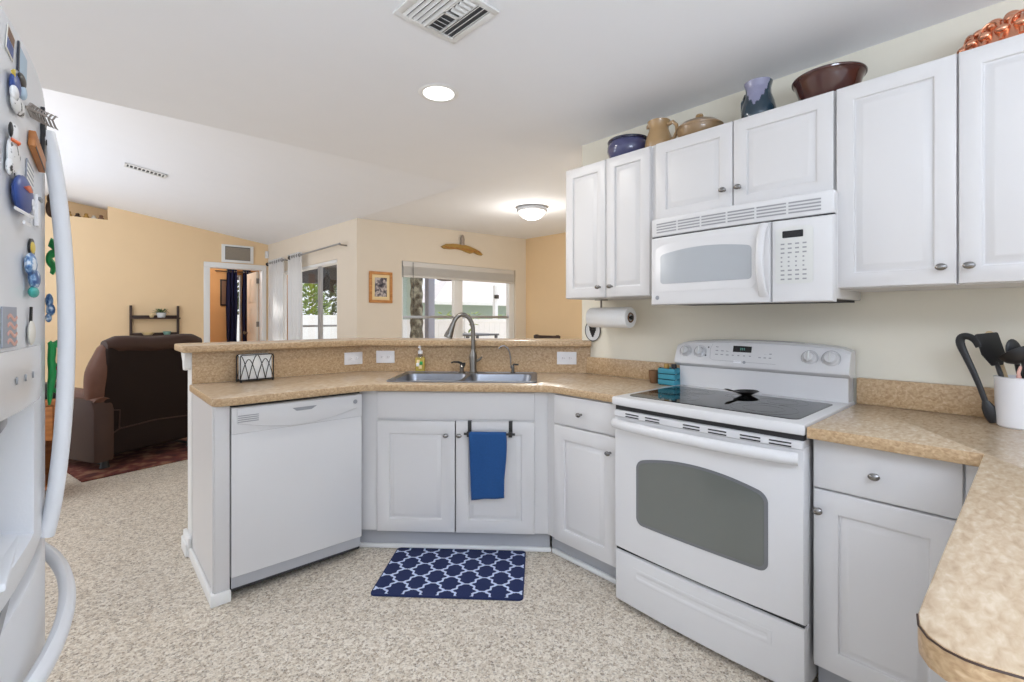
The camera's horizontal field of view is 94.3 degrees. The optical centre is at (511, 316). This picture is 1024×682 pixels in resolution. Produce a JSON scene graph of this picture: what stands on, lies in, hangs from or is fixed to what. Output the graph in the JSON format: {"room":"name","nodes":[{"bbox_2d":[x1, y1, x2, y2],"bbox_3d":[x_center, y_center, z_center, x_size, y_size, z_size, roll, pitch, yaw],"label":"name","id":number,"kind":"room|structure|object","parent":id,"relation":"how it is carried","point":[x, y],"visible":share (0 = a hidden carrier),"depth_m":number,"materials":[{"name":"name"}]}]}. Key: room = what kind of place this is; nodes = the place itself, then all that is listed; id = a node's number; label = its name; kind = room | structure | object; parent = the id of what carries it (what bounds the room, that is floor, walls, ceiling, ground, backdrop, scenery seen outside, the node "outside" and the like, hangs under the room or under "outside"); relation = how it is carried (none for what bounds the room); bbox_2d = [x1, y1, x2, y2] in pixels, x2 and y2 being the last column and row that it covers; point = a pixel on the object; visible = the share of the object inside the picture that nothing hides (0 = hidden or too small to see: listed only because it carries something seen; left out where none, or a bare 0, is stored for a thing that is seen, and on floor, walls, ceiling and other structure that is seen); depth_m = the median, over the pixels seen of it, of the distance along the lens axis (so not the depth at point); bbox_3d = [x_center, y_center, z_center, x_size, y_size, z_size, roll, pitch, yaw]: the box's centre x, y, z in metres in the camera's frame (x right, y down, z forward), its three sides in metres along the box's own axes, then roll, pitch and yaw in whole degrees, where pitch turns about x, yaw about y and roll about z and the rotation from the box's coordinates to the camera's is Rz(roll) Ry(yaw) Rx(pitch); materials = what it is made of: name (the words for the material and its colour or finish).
{"room":"kitchen","nodes":[
{"label":"kitchen","id":0,"kind":"room"},
{"bbox_2d":[45,196,267,387],"bbox_3d":[-6.704,-0.530,6.310,6.480,3.600,0.500,0,0,-42],"label":"wall","id":1,"kind":"structure","parent":0,"point":[122,259],"depth_m":6.99,"materials":[{"name":"beige paint"}]},
{"bbox_2d":[129,305,179,335],"bbox_3d":[-5.331,0.275,7.102,0.600,0.890,0.160,0,0,-42],"label":"wall shelf","id":2,"kind":"object","parent":1,"relation":"attached to","point":[131,316],"visible":0.56,"depth_m":7.04,"materials":[{"name":"brown wood"}]},
{"bbox_2d":[204,261,265,342],"bbox_3d":[-4.627,0.193,7.938,0.915,2.155,0.180,0,0,-42],"label":"door frame","id":3,"kind":"structure","parent":1,"relation":"in","point":[207,265],"depth_m":7.90,"materials":[{"name":"white wood"}]},
{"bbox_2d":[221,244,253,263],"bbox_3d":[-4.555,-1.045,7.891,0.470,0.290,0.026,0,0,-42],"label":"air vent","id":4,"kind":"object","parent":1,"relation":"in","point":[229,253],"visible":1,"depth_m":7.88,"materials":[{"name":"white metal"}]},
{"bbox_2d":[210,268,287,341],"bbox_3d":[-5.459,-0.080,8.790,2.050,2.700,2.230,0,0,-42],"label":"wall","id":5,"kind":"structure","parent":0,"point":[217,312],"depth_m":9.67,"materials":[{"name":"paint"}]},
{"bbox_2d":[243,272,258,340],"bbox_3d":[-4.674,0.234,8.509,0.108,2.048,0.749,0,0,-42],"label":"door","id":6,"kind":"structure","parent":5,"relation":"in","point":[252,332],"depth_m":8.43,"materials":[{"name":"white wood"}]},
{"bbox_3d":[-5.708,-0.930,9.844,0.790,0.020,0.130,0,0,-42],"label":"curtain rod","id":7,"kind":"object","parent":5,"relation":"attached to","visible":0},
{"bbox_2d":[226,269,237,341],"bbox_3d":[-5.745,0.110,9.739,0.214,2.220,0.075,0,0,-42],"label":"curtain","id":8,"kind":"object","parent":7,"relation":"hanging from","point":[231,279],"visible":0.8,"depth_m":9.74,"materials":[{"name":"blue fabric"}]},
{"bbox_2d":[242,270,250,340],"bbox_3d":[-5.543,0.110,9.922,0.179,2.220,0.075,0,0,-42],"label":"curtain","id":9,"kind":"object","parent":7,"relation":"hanging from","point":[244,278],"visible":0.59,"depth_m":9.89,"materials":[{"name":"fabric"}]},
{"bbox_2d":[188,353,354,536],"bbox_3d":[-0.681,0.729,3.073,2.367,1.082,0.597,0,0,-13],"label":"wall","id":10,"kind":"structure","parent":0,"point":[189,371],"depth_m":2.57,"materials":[{"name":"white paint"}]},
{"bbox_2d":[181,528,191,556],"bbox_3d":[-1.760,1.220,2.567,0.030,0.100,0.170,0,0,-42],"label":"baseboard","id":11,"kind":"structure","parent":10,"relation":"attached to","point":[186,539],"depth_m":2.53,"materials":[{"name":"white paint"}]},
{"bbox_2d":[174,338,590,352],"bbox_3d":[-0.714,0.168,3.090,2.495,0.038,0.798,0,0,-13],"label":"bar","id":12,"kind":"object","parent":10,"relation":"on","point":[338,342],"visible":0.97,"depth_m":2.99,"materials":[{"name":"laminate"}]},
{"bbox_2d":[192,346,590,383],"bbox_3d":[-0.651,0.272,2.997,2.264,0.168,0.476,0,0,-13],"label":"backsplash","id":13,"kind":"structure","parent":10,"relation":"attached to","point":[207,367],"depth_m":3.04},
{"bbox_2d":[268,218,366,337],"bbox_3d":[-2.974,-0.010,6.920,0.120,2.560,3.625,0,0,-42],"label":"wall","id":14,"kind":"structure","parent":0,"point":[351,258],"depth_m":5.80,"materials":[{"name":"beige paint"}]},
{"bbox_2d":[284,259,336,339],"bbox_3d":[-2.952,0.270,6.896,0.100,2.000,2.400,0,0,-42],"label":"window","id":15,"kind":"structure","parent":14,"relation":"in","point":[319,266],"depth_m":6.51,"materials":[{"name":"metal"}]},
{"bbox_2d":[288,243,346,259],"bbox_3d":[-2.637,-0.870,6.351,0.140,0.060,1.869,0,0,-42],"label":"curtain rod","id":16,"kind":"object","parent":14,"relation":"attached to","point":[337,243],"visible":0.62,"depth_m":6.05,"materials":[{"name":"metal"}]},
{"bbox_2d":[288,252,302,339],"bbox_3d":[-3.124,0.163,6.835,0.063,2.155,0.520,0,0,-42],"label":"sheer curtain","id":17,"kind":"object","parent":16,"relation":"hanging from","point":[295,303],"visible":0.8,"depth_m":6.76,"materials":[{"name":"white fabric"}]},
{"bbox_3d":[-3.711,-0.870,7.544,0.140,0.060,0.939,0,0,-42],"label":"curtain rod","id":18,"kind":"object","parent":14,"relation":"attached to","visible":0},
{"bbox_2d":[268,257,284,340],"bbox_3d":[-3.726,0.163,7.504,0.063,2.155,0.719,0,0,-42],"label":"sheer curtain","id":19,"kind":"object","parent":18,"relation":"hanging from","point":[276,295],"visible":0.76,"depth_m":7.45,"materials":[{"name":"white fabric"}]},
{"bbox_2d":[45,460,818,681],"bbox_3d":[-0.986,1.320,4.831,13.000,0.100,16.500,0,0,-42],"label":"floor","id":20,"kind":"structure","parent":0,"point":[143,612],"depth_m":1.96,"materials":[{"name":"stone"}]},
{"bbox_2d":[0,6,75,681],"bbox_3d":[-1.166,0.410,0.673,0.808,1.680,0.884,0,0,-42],"label":"refrigerator","id":21,"kind":"object","parent":20,"relation":"on","point":[28,516],"visible":0.91,"depth_m":0.79,"materials":[{"name":"white metal"}]},
{"bbox_2d":[1,306,17,348],"bbox_3d":[-0.713,0.014,0.674,0.003,0.058,0.061,0,0,-33],"label":"magnet","id":22,"kind":"object","parent":21,"relation":"on","point":[9,317],"visible":1,"depth_m":0.67,"materials":[{"name":"pink plastic"}]},
{"bbox_2d":[5,23,14,61],"bbox_3d":[-0.717,-0.392,0.679,0.001,0.046,0.041,0,0,-34],"label":"print","id":23,"kind":"object","parent":21,"relation":"attached to","point":[10,40],"visible":1,"depth_m":0.68},
{"bbox_2d":[7,27,14,58],"bbox_3d":[-0.717,-0.392,0.679,0.001,0.032,0.027,0,-14,-34],"label":"picture","id":24,"kind":"object","parent":23,"relation":"attached to","point":[10,45],"depth_m":0.68},
{"bbox_2d":[5,122,21,176],"bbox_3d":[-0.710,-0.236,0.680,0.014,0.076,0.054,0,0,-34],"label":"magnet","id":25,"kind":"object","parent":21,"relation":"attached to","point":[13,157],"visible":1,"depth_m":0.67,"materials":[{"name":"white plastic"}]},
{"bbox_2d":[9,85,25,117],"bbox_3d":[-0.721,-0.312,0.693,0.011,0.034,0.068,0,0,-34],"label":"magnet","id":26,"kind":"object","parent":21,"relation":"attached to","point":[18,107],"visible":1,"depth_m":0.68},
{"bbox_2d":[9,69,26,99],"bbox_3d":[-0.720,-0.337,0.692,0.010,0.045,0.059,0,0,-30],"label":"magnet","id":27,"kind":"object","parent":21,"relation":"attached to","point":[17,79],"visible":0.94,"depth_m":0.69,"materials":[{"name":"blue plastic"}]},
{"bbox_2d":[17,40,26,82],"bbox_3d":[-0.750,-0.389,0.728,0.002,0.048,0.054,0,0,-35],"label":"photo card","id":28,"kind":"object","parent":21,"relation":"attached to","point":[21,59],"visible":0.78,"depth_m":0.72,"materials":[{"name":"white paper"}]},
{"bbox_2d":[11,175,34,225],"bbox_3d":[-0.730,-0.174,0.710,0.018,0.073,0.094,0,0,-34],"label":"magnet","id":29,"kind":"object","parent":21,"relation":"attached to","point":[21,190],"visible":1,"depth_m":0.69},
{"bbox_2d":[25,158,33,189],"bbox_3d":[-0.778,-0.217,0.766,0.002,0.069,0.060,0,0,-37],"label":"card","id":30,"kind":"object","parent":21,"relation":"attached to","point":[29,174],"visible":0.54,"depth_m":0.76,"materials":[{"name":"white paper"}]},
{"bbox_2d":[27,307,35,344],"bbox_3d":[-0.773,0.014,0.764,0.008,0.062,0.040,0,0,-36],"label":"magnet","id":31,"kind":"object","parent":21,"relation":"attached to","point":[31,330],"visible":1,"depth_m":0.76,"materials":[{"name":"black plastic"}]},
{"bbox_2d":[24,253,40,297],"bbox_3d":[-0.761,-0.066,0.754,0.015,0.070,0.065,0,0,-36],"label":"magnet","id":32,"kind":"object","parent":21,"relation":"attached to","point":[30,261],"visible":1,"depth_m":0.74},
{"bbox_2d":[28,130,45,172],"bbox_3d":[-0.798,-0.277,0.799,0.009,0.047,0.102,0,0,-38],"label":"magnet","id":33,"kind":"object","parent":21,"relation":"attached to","point":[34,144],"visible":1,"depth_m":0.78},
{"bbox_2d":[34,194,42,227],"bbox_3d":[-0.806,-0.180,0.808,0.009,0.054,0.022,0,0,-38],"label":"clip","id":34,"kind":"object","parent":21,"relation":"attached to","point":[38,200],"visible":0.98,"depth_m":0.80,"materials":[{"name":"grey plastic"}]},
{"bbox_2d":[25,103,57,129],"bbox_3d":[-0.790,-0.340,0.798,0.008,0.043,0.142,0,0,-29],"label":"magnet","id":35,"kind":"object","parent":21,"relation":"attached to","point":[30,107],"visible":1,"depth_m":0.79},
{"bbox_2d":[45,293,54,321],"bbox_3d":[-0.921,-0.018,0.947,0.015,0.058,0.022,0,0,-43],"label":"magnet","id":36,"kind":"object","parent":21,"relation":"attached to","point":[50,308],"visible":1,"depth_m":0.94},
{"bbox_2d":[45,238,55,274],"bbox_3d":[-0.933,-0.123,0.964,0.020,0.076,0.020,0,0,-44],"label":"magnet","id":37,"kind":"object","parent":21,"relation":"attached to","point":[50,255],"visible":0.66,"depth_m":0.96,"materials":[{"name":"green plastic"}]},
{"bbox_2d":[47,340,56,404],"bbox_3d":[-0.917,0.111,0.950,0.022,0.130,0.022,0,0,-6],"label":"magnet","id":38,"kind":"object","parent":21,"relation":"attached to","point":[52,346],"visible":0.97,"depth_m":0.94,"materials":[{"name":"green plastic"}]},
{"bbox_2d":[45,398,55,490],"bbox_3d":[-3.383,0.925,3.347,0.290,0.690,0.438,0,0,-42],"label":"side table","id":39,"kind":"object","parent":20,"relation":"on","point":[49,409],"visible":0.16,"depth_m":3.27,"materials":[{"name":"orange wood"}]},
{"bbox_2d":[67,438,187,481],"bbox_3d":[-3.423,1.264,4.662,1.370,0.012,1.530,0,0,35],"label":"area rug","id":40,"kind":"object","parent":20,"relation":"on","point":[168,452],"visible":0.22,"depth_m":4.14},
{"bbox_2d":[69,334,201,468],"bbox_3d":[-3.571,0.708,4.420,0.933,1.100,1.014,0,0,21],"label":"recliner","id":41,"kind":"object","parent":40,"relation":"on","point":[133,395],"visible":0.66,"depth_m":4.06,"materials":[{"name":"leather"}]},
{"bbox_2d":[100,334,201,350],"bbox_3d":[-3.283,0.465,4.310,0.316,0.613,0.811,0,0,21],"label":"cushion","id":42,"kind":"object","parent":41,"relation":"on","point":[165,342],"depth_m":4.15,"materials":[{"name":"leather"}]},
{"bbox_2d":[189,393,230,607],"bbox_3d":[-1.477,0.832,2.309,0.078,0.876,0.588,0,0,-42],"label":"end panel","id":43,"kind":"object","parent":20,"relation":"on","point":[209,553],"visible":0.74,"depth_m":2.12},
{"bbox_2d":[237,265,336,284],"bbox_3d":[-3.741,-0.055,11.030,4.000,2.650,3.400,0,0,-42],"label":"roof","id":44,"kind":"structure","parent":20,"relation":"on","point":[309,276],"depth_m":12.06,"materials":[{"name":"grey"}]},
{"bbox_2d":[315,273,336,293],"bbox_3d":[-3.975,-0.890,10.213,0.494,0.780,0.040,0,0,-22],"label":"star","id":45,"kind":"object","parent":44,"relation":"hanging from","point":[328,284],"visible":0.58,"depth_m":10.21,"materials":[{"name":"grey"}]},
{"bbox_2d":[230,392,361,591],"bbox_3d":[-1.213,0.821,2.536,0.612,0.838,0.588,0,0,-42],"label":"dishwasher","id":46,"kind":"object","parent":20,"relation":"on","point":[296,464],"visible":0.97,"depth_m":2.30,"materials":[{"name":"grey plastic"}]},
{"bbox_2d":[371,547,525,600],"bbox_3d":[-0.287,1.264,2.360,0.700,0.011,0.440,0,0,3],"label":"kitchen mat","id":47,"kind":"object","parent":20,"relation":"on","point":[474,574],"visible":1,"depth_m":2.31,"materials":[{"name":"blue fabric"}]},
{"bbox_2d":[360,380,550,551],"bbox_3d":[-0.323,0.832,2.744,1.089,0.876,0.470,0,0,3],"label":"base cabinet","id":48,"kind":"object","parent":20,"relation":"on","point":[416,484],"visible":0.9,"depth_m":2.55,"materials":[{"name":"white wood"}]},
{"bbox_2d":[189,346,679,406],"bbox_3d":[-0.399,0.291,2.651,2.621,0.206,1.074,0,0,-3],"label":"countertop","id":49,"kind":"structure","parent":48,"relation":"on","point":[208,368],"depth_m":2.71,"materials":[{"name":"laminate"}]},
{"bbox_2d":[236,353,273,382],"bbox_3d":[-1.431,0.281,2.647,0.076,0.151,0.176,0,0,44],"label":"napkin holder","id":50,"kind":"object","parent":49,"relation":"on","point":[256,354],"visible":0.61,"depth_m":2.62,"materials":[{"name":"black metal"}]},
{"bbox_2d":[239,353,271,379],"bbox_3d":[-1.432,0.275,2.648,0.050,0.133,0.156,0,0,44],"label":"napkins","id":51,"kind":"object","parent":50,"relation":"in","point":[257,363],"visible":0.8,"depth_m":2.63,"materials":[{"name":"white paper"}]},
{"bbox_2d":[344,352,361,364],"bbox_3d":[-1.033,0.270,3.101,0.124,0.080,0.008,0,0,-42],"label":"wall outlet","id":52,"kind":"object","parent":49,"relation":"attached to","point":[350,358],"visible":1,"depth_m":3.09,"materials":[{"name":"white plastic"}]},
{"bbox_2d":[376,351,394,362],"bbox_3d":[-0.833,0.262,3.122,0.124,0.080,0.008,0,0,5],"label":"wall outlet","id":53,"kind":"object","parent":49,"relation":"attached to","point":[381,356],"visible":1,"depth_m":3.12,"materials":[{"name":"white plastic"}]},
{"bbox_2d":[415,345,424,370],"bbox_3d":[-0.593,0.269,3.061,0.060,0.174,0.060,0,0,3],"label":"soap bottle","id":54,"kind":"object","parent":49,"relation":"on","point":[420,359],"visible":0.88,"depth_m":3.05,"materials":[{"name":"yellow plastic"}]},
{"bbox_2d":[386,371,536,382],"bbox_3d":[-0.269,0.439,2.803,0.833,0.182,0.458,0,0,3],"label":"sink","id":55,"kind":"object","parent":49,"relation":"in","point":[439,376],"visible":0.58,"depth_m":2.93,"materials":[{"name":"metal"}]},
{"bbox_2d":[444,312,481,372],"bbox_3d":[-0.307,0.161,2.963,0.239,0.380,0.064,0,0,-18],"label":"faucet","id":56,"kind":"object","parent":49,"relation":"on","point":[473,359],"visible":1,"depth_m":2.96,"materials":[{"name":"silver metal"}]},
{"bbox_2d":[557,352,576,363],"bbox_3d":[0.348,0.262,3.026,0.124,0.080,0.008,0,0,5],"label":"wall outlet","id":57,"kind":"object","parent":49,"relation":"attached to","point":[562,357],"visible":1,"depth_m":3.02,"materials":[{"name":"white plastic"}]},
{"bbox_2d":[658,367,679,385],"bbox_3d":[0.835,0.310,2.498,0.093,0.092,0.095,0,0,-42],"label":"crate","id":58,"kind":"object","parent":49,"relation":"on","point":[666,376],"visible":0.71,"depth_m":2.46,"materials":[{"name":"teal wood"}]},
{"bbox_2d":[464,420,514,437],"bbox_3d":[-0.117,0.592,2.515,0.270,0.076,0.058,0,0,3],"label":"towel bar","id":59,"kind":"object","parent":48,"relation":"hanging from","point":[510,433],"visible":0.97,"depth_m":2.52,"materials":[{"name":"black metal"}]},
{"bbox_2d":[469,432,506,499],"bbox_3d":[-0.127,0.780,2.494,0.198,0.355,0.030,0,0,3],"label":"hand towel","id":60,"kind":"object","parent":59,"relation":"hanging from","point":[487,450],"visible":1,"depth_m":2.48,"materials":[{"name":"blue fabric"}]},
{"bbox_2d":[548,393,616,583],"bbox_3d":[0.521,0.832,2.526,0.590,0.876,0.487,0,0,-42],"label":"base cabinet","id":61,"kind":"object","parent":20,"relation":"on","point":[581,435],"visible":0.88,"depth_m":2.33,"materials":[{"name":"white wood"}]},
{"bbox_2d":[611,339,855,681],"bbox_3d":[0.910,0.689,2.015,0.700,1.162,0.757,0,0,-42],"label":"range","id":62,"kind":"object","parent":20,"relation":"on","point":[714,484],"visible":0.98,"depth_m":1.81,"materials":[{"name":"white metal"}]},
{"bbox_2d":[612,384,855,435],"bbox_3d":[0.929,0.368,2.032,0.651,0.041,0.757,0,0,-42],"label":"cooktop","id":63,"kind":"object","parent":62,"relation":"in","point":[771,412],"depth_m":1.89,"materials":[{"name":"black glass"}]},
{"bbox_2d":[812,439,978,681],"bbox_3d":[1.533,0.832,1.386,0.595,0.876,1.008,0,0,-42],"label":"base cabinet","id":64,"kind":"object","parent":20,"relation":"on","point":[884,522],"visible":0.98,"depth_m":1.45,"materials":[{"name":"white wood"}]},
{"bbox_2d":[807,377,1023,681],"bbox_3d":[1.147,0.322,1.023,1.704,0.144,1.025,0,0,-42],"label":"countertop","id":65,"kind":"structure","parent":64,"relation":"on","point":[970,617],"depth_m":0.85,"materials":[{"name":"laminate"}]},
{"bbox_2d":[955,333,996,422],"bbox_3d":[1.568,0.203,1.602,0.020,0.299,0.107,0,0,-37],"label":"fork","id":66,"kind":"object","parent":65,"relation":"on","point":[989,412],"visible":1,"depth_m":1.60,"materials":[{"name":"black plastic"}]},
{"bbox_2d":[993,375,1023,429],"bbox_3d":[1.641,0.274,1.529,0.132,0.163,0.132,0,0,-42],"label":"utensil crock","id":67,"kind":"object","parent":65,"relation":"on","point":[1008,391],"visible":0.97,"depth_m":1.51,"materials":[{"name":"white ceramic"}]},
{"bbox_2d":[975,332,1004,376],"bbox_3d":[1.616,0.194,1.582,0.066,0.286,0.104,0,0,-42],"label":"slotted turner","id":68,"kind":"object","parent":67,"relation":"in","point":[992,348],"visible":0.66,"depth_m":1.59,"materials":[{"name":"black plastic"}]},
{"bbox_2d":[999,346,1023,378],"bbox_3d":[1.604,0.212,1.510,0.084,0.250,0.078,0,0,-42],"label":"ladle","id":69,"kind":"object","parent":67,"relation":"in","point":[1014,356],"visible":1,"depth_m":1.49,"materials":[{"name":"black plastic"}]},
{"bbox_2d":[367,219,525,337],"bbox_3d":[-0.746,0.020,6.568,2.720,2.500,0.120,0,0,-42],"label":"wall","id":70,"kind":"structure","parent":0,"point":[389,244],"depth_m":6.11,"materials":[{"name":"beige paint"}]},
{"bbox_2d":[369,271,392,302],"bbox_3d":[-1.579,-0.357,5.722,0.300,0.375,0.022,0,0,-42],"label":"framed print","id":71,"kind":"object","parent":70,"relation":"attached to","point":[380,283],"visible":1,"depth_m":5.72,"materials":[{"name":"brown wood"}]},
{"bbox_2d":[402,268,513,337],"bbox_3d":[-0.705,-0.147,6.611,1.920,1.115,0.070,0,0,-42],"label":"window","id":72,"kind":"structure","parent":70,"relation":"in","point":[457,286],"depth_m":6.58,"materials":[{"name":"metal"}]},
{"bbox_2d":[402,261,513,293],"bbox_3d":[-0.667,-0.366,6.562,1.880,0.672,0.051,0,0,-42],"label":"window blind","id":73,"kind":"object","parent":72,"relation":"attached to","point":[410,269],"visible":1,"depth_m":6.45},
{"bbox_2d":[441,235,482,255],"bbox_3d":[-0.676,-1.000,6.516,0.705,0.261,0.042,0,0,-42],"label":"carving","id":74,"kind":"object","parent":70,"relation":"attached to","point":[462,246],"visible":1,"depth_m":6.50,"materials":[{"name":"brown wood"}]},
{"bbox_2d":[0,0,1004,244],"bbox_3d":[-1.863,-1.723,2.965,9.200,1.236,12.100,0,0,-42],"label":"ceiling","id":75,"kind":"structure","parent":0,"point":[538,82],"depth_m":2.32,"materials":[{"name":"paint"}]},
{"bbox_2d":[124,162,166,177],"bbox_3d":[-3.680,-1.470,4.774,0.337,0.068,0.160,0,0,-42],"label":"ceiling vent","id":76,"kind":"object","parent":75,"relation":"in","point":[127,165],"visible":1,"depth_m":4.77,"materials":[{"name":"white metal"}]},
{"bbox_2d":[418,83,458,102],"bbox_3d":[-0.362,-1.104,2.345,0.198,0.008,0.198,0,0,-42],"label":"recessed light","id":77,"kind":"object","parent":75,"relation":"in","point":[440,93],"visible":1,"depth_m":2.34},
{"bbox_2d":[393,0,499,43],"bbox_3d":[-0.238,-1.099,1.717,0.276,0.012,0.276,0,0,-44],"label":"ceiling vent","id":78,"kind":"object","parent":75,"relation":"in","point":[451,21],"visible":1,"depth_m":1.73,"materials":[{"name":"white metal"}]},
{"bbox_2d":[517,205,546,219],"bbox_3d":[0.209,-1.079,4.979,0.316,0.125,0.316,0,0,-42],"label":"dome light","id":79,"kind":"object","parent":75,"relation":"attached to","point":[528,212],"visible":1,"depth_m":4.88,"materials":[{"name":"glass"}]},
{"bbox_2d":[526,232,581,338],"bbox_3d":[1.434,0.020,6.089,0.120,2.500,3.530,0,0,-42],"label":"wall","id":80,"kind":"structure","parent":0,"point":[549,312],"depth_m":7.00,"materials":[{"name":"beige paint"}]},
{"bbox_2d":[582,0,1023,403],"bbox_3d":[2.026,0.083,1.411,0.120,2.375,4.585,0,0,-42],"label":"wall","id":81,"kind":"structure","parent":0,"point":[893,335],"depth_m":1.94,"materials":[{"name":"beige paint"}]},
{"bbox_2d":[585,324,600,340],"bbox_3d":[0.508,0.085,2.994,0.014,0.137,0.123,0,0,-42],"label":"oval plaque","id":82,"kind":"object","parent":81,"relation":"attached to","point":[592,333],"visible":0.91,"depth_m":2.99,"materials":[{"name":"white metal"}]},
{"bbox_2d":[566,145,655,299],"bbox_3d":[0.613,-0.468,2.606,0.378,0.732,0.571,0,0,-42],"label":"upper cabinet","id":83,"kind":"object","parent":81,"relation":"attached to","point":[611,202],"visible":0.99,"depth_m":2.48,"materials":[{"name":"white wood"}]},
{"bbox_2d":[595,299,633,319],"bbox_3d":[0.568,-0.043,2.717,0.060,0.118,0.284,0,0,-42],"label":"paper towel holder","id":84,"kind":"object","parent":83,"relation":"attached to","point":[631,317],"visible":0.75,"depth_m":2.76,"materials":[{"name":"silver metal"}]},
{"bbox_2d":[586,307,635,327],"bbox_3d":[0.565,0.003,2.720,0.116,0.116,0.274,0,0,-42],"label":"paper towel roll","id":85,"kind":"object","parent":84,"relation":"hanging from","point":[607,317],"visible":0.98,"depth_m":2.66,"materials":[{"name":"white paper"}]},
{"bbox_2d":[607,133,646,157],"bbox_3d":[0.630,-0.894,2.573,0.224,0.120,0.224,0,0,-42],"label":"pot","id":86,"kind":"object","parent":83,"relation":"on","point":[625,143],"visible":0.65,"depth_m":2.48,"materials":[{"name":"blue ceramic"}]},
{"bbox_2d":[645,118,678,146],"bbox_3d":[0.748,-0.913,2.404,0.137,0.159,0.156,0,0,-5],"label":"jug","id":87,"kind":"object","parent":83,"relation":"on","point":[659,132],"visible":0.66,"depth_m":2.37,"materials":[{"name":"beige ceramic"}]},
{"bbox_2d":[587,357,679,379],"bbox_3d":[0.696,0.304,2.783,0.019,0.104,0.646,0,0,-42],"label":"backsplash","id":88,"kind":"structure","parent":81,"relation":"attached to","point":[637,369],"depth_m":2.81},
{"bbox_2d":[656,91,835,218],"bbox_3d":[1.052,-0.643,2.118,0.378,0.382,0.735,0,0,-42],"label":"upper cabinet","id":89,"kind":"object","parent":81,"relation":"attached to","point":[790,149],"visible":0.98,"depth_m":1.95,"materials":[{"name":"white wood"}]},
{"bbox_2d":[676,113,723,136],"bbox_3d":[0.894,-0.900,2.265,0.215,0.132,0.214,0,0,-42],"label":"casserole","id":90,"kind":"object","parent":89,"relation":"on","point":[700,123],"visible":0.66,"depth_m":2.18,"materials":[{"name":"brown ceramic"}]},
{"bbox_2d":[652,189,860,305],"bbox_3d":[1.018,-0.255,2.068,0.469,0.400,0.733,0,0,-42],"label":"microwave","id":91,"kind":"object","parent":89,"relation":"attached to","point":[783,250],"visible":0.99,"depth_m":1.88,"materials":[{"name":"white plastic"}]},
{"bbox_2d":[781,242,806,279],"bbox_3d":[1.048,-0.208,1.769,0.085,0.138,0.001,0,0,43],"label":"keypad","id":92,"kind":"object","parent":91,"relation":"attached to","point":[793,254],"depth_m":1.77,"materials":[{"name":"white plastic"}]},
{"bbox_2d":[741,77,775,117],"bbox_3d":[1.071,-0.923,2.065,0.138,0.178,0.155,0,0,26],"label":"vase","id":93,"kind":"object","parent":89,"relation":"on","point":[758,98],"visible":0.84,"depth_m":2.01,"materials":[{"name":"teal ceramic"}]},
{"bbox_2d":[791,61,867,100],"bbox_3d":[1.253,-0.891,1.882,0.253,0.114,0.253,0,0,-42],"label":"bowl","id":94,"kind":"object","parent":89,"relation":"on","point":[823,79],"visible":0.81,"depth_m":1.80,"materials":[{"name":"brown ceramic"}]},
{"bbox_2d":[856,377,994,417],"bbox_3d":[1.770,0.303,1.584,0.027,0.106,1.025,0,0,-42],"label":"backsplash","id":95,"kind":"structure","parent":81,"relation":"attached to","point":[922,396],"depth_m":1.80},
{"bbox_2d":[836,33,1023,291],"bbox_3d":[1.520,-0.468,1.598,0.378,0.732,0.660,0,0,-42],"label":"upper cabinet","id":96,"kind":"object","parent":81,"relation":"attached to","point":[930,155],"visible":0.99,"depth_m":1.54,"materials":[{"name":"white wood"}]},
{"bbox_2d":[957,9,1023,53],"bbox_3d":[1.637,-0.901,1.522,0.344,0.134,0.344,0,0,27],"label":"mold","id":97,"kind":"object","parent":96,"relation":"on","point":[1012,25],"visible":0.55,"depth_m":1.47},
{"label":"outside","id":98,"kind":"structure","parent":0,"visible":0},
{"bbox_3d":[1.517,1.380,28.952,49.000,0.100,49.000,0,0,-42],"label":"ground","id":99,"kind":"structure","parent":98,"visible":0},
{"bbox_2d":[237,315,336,341],"bbox_3d":[-6.850,0.615,20.759,10.500,1.430,0.100,0,0,-42],"label":"fence","id":100,"kind":"object","parent":99,"relation":"on","point":[308,332],"visible":0.06,"depth_m":19.63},
{"bbox_2d":[302,283,333,314],"bbox_3d":[-9.143,-0.173,21.396,2.042,3.015,2.094,0,0,23],"label":"tree","id":101,"kind":"object","parent":99,"relation":"on","point":[313,288],"visible":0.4,"depth_m":21.13,"materials":[{"name":"green plant"}]},
{"bbox_2d":[310,285,336,314],"bbox_3d":[-9.062,-0.228,23.549,2.118,3.125,2.022,0,0,-21],"label":"tree","id":102,"kind":"object","parent":99,"relation":"on","point":[333,306],"visible":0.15,"depth_m":23.27,"materials":[{"name":"green plant"}]},
{"bbox_2d":[403,277,410,318],"bbox_3d":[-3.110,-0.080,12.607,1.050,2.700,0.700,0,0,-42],"label":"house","id":103,"kind":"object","parent":99,"relation":"on","point":[406,280],"visible":0.02,"depth_m":12.67,"materials":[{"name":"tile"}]},
{"bbox_2d":[410,277,422,337],"bbox_3d":[-1.786,-0.613,8.888,3.803,3.766,3.714,0,0,-42],"label":"palm tree","id":104,"kind":"object","parent":99,"relation":"on","point":[416,306],"visible":0.2,"depth_m":8.79,"materials":[{"name":"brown plant"}]},
{"bbox_2d":[425,278,434,337],"bbox_3d":[-1.593,-0.230,9.196,0.180,3.000,0.180,0,0,-42],"label":"porch post","id":105,"kind":"object","parent":99,"relation":"on","point":[429,283],"visible":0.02,"depth_m":9.15,"materials":[{"name":"white wood"}]},
{"bbox_2d":[403,318,505,337],"bbox_3d":[-1.072,0.650,10.890,5.080,1.240,0.100,0,0,-42],"label":"fence","id":106,"kind":"object","parent":99,"relation":"on","point":[498,326],"visible":0.12,"depth_m":10.98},
{"bbox_2d":[422,281,505,318],"bbox_3d":[-0.697,-0.195,21.697,8.800,3.050,3.220,0,0,-42],"label":"house","id":107,"kind":"structure","parent":99,"relation":"on","point":[477,296],"depth_m":19.59,"materials":[{"name":"tile"}]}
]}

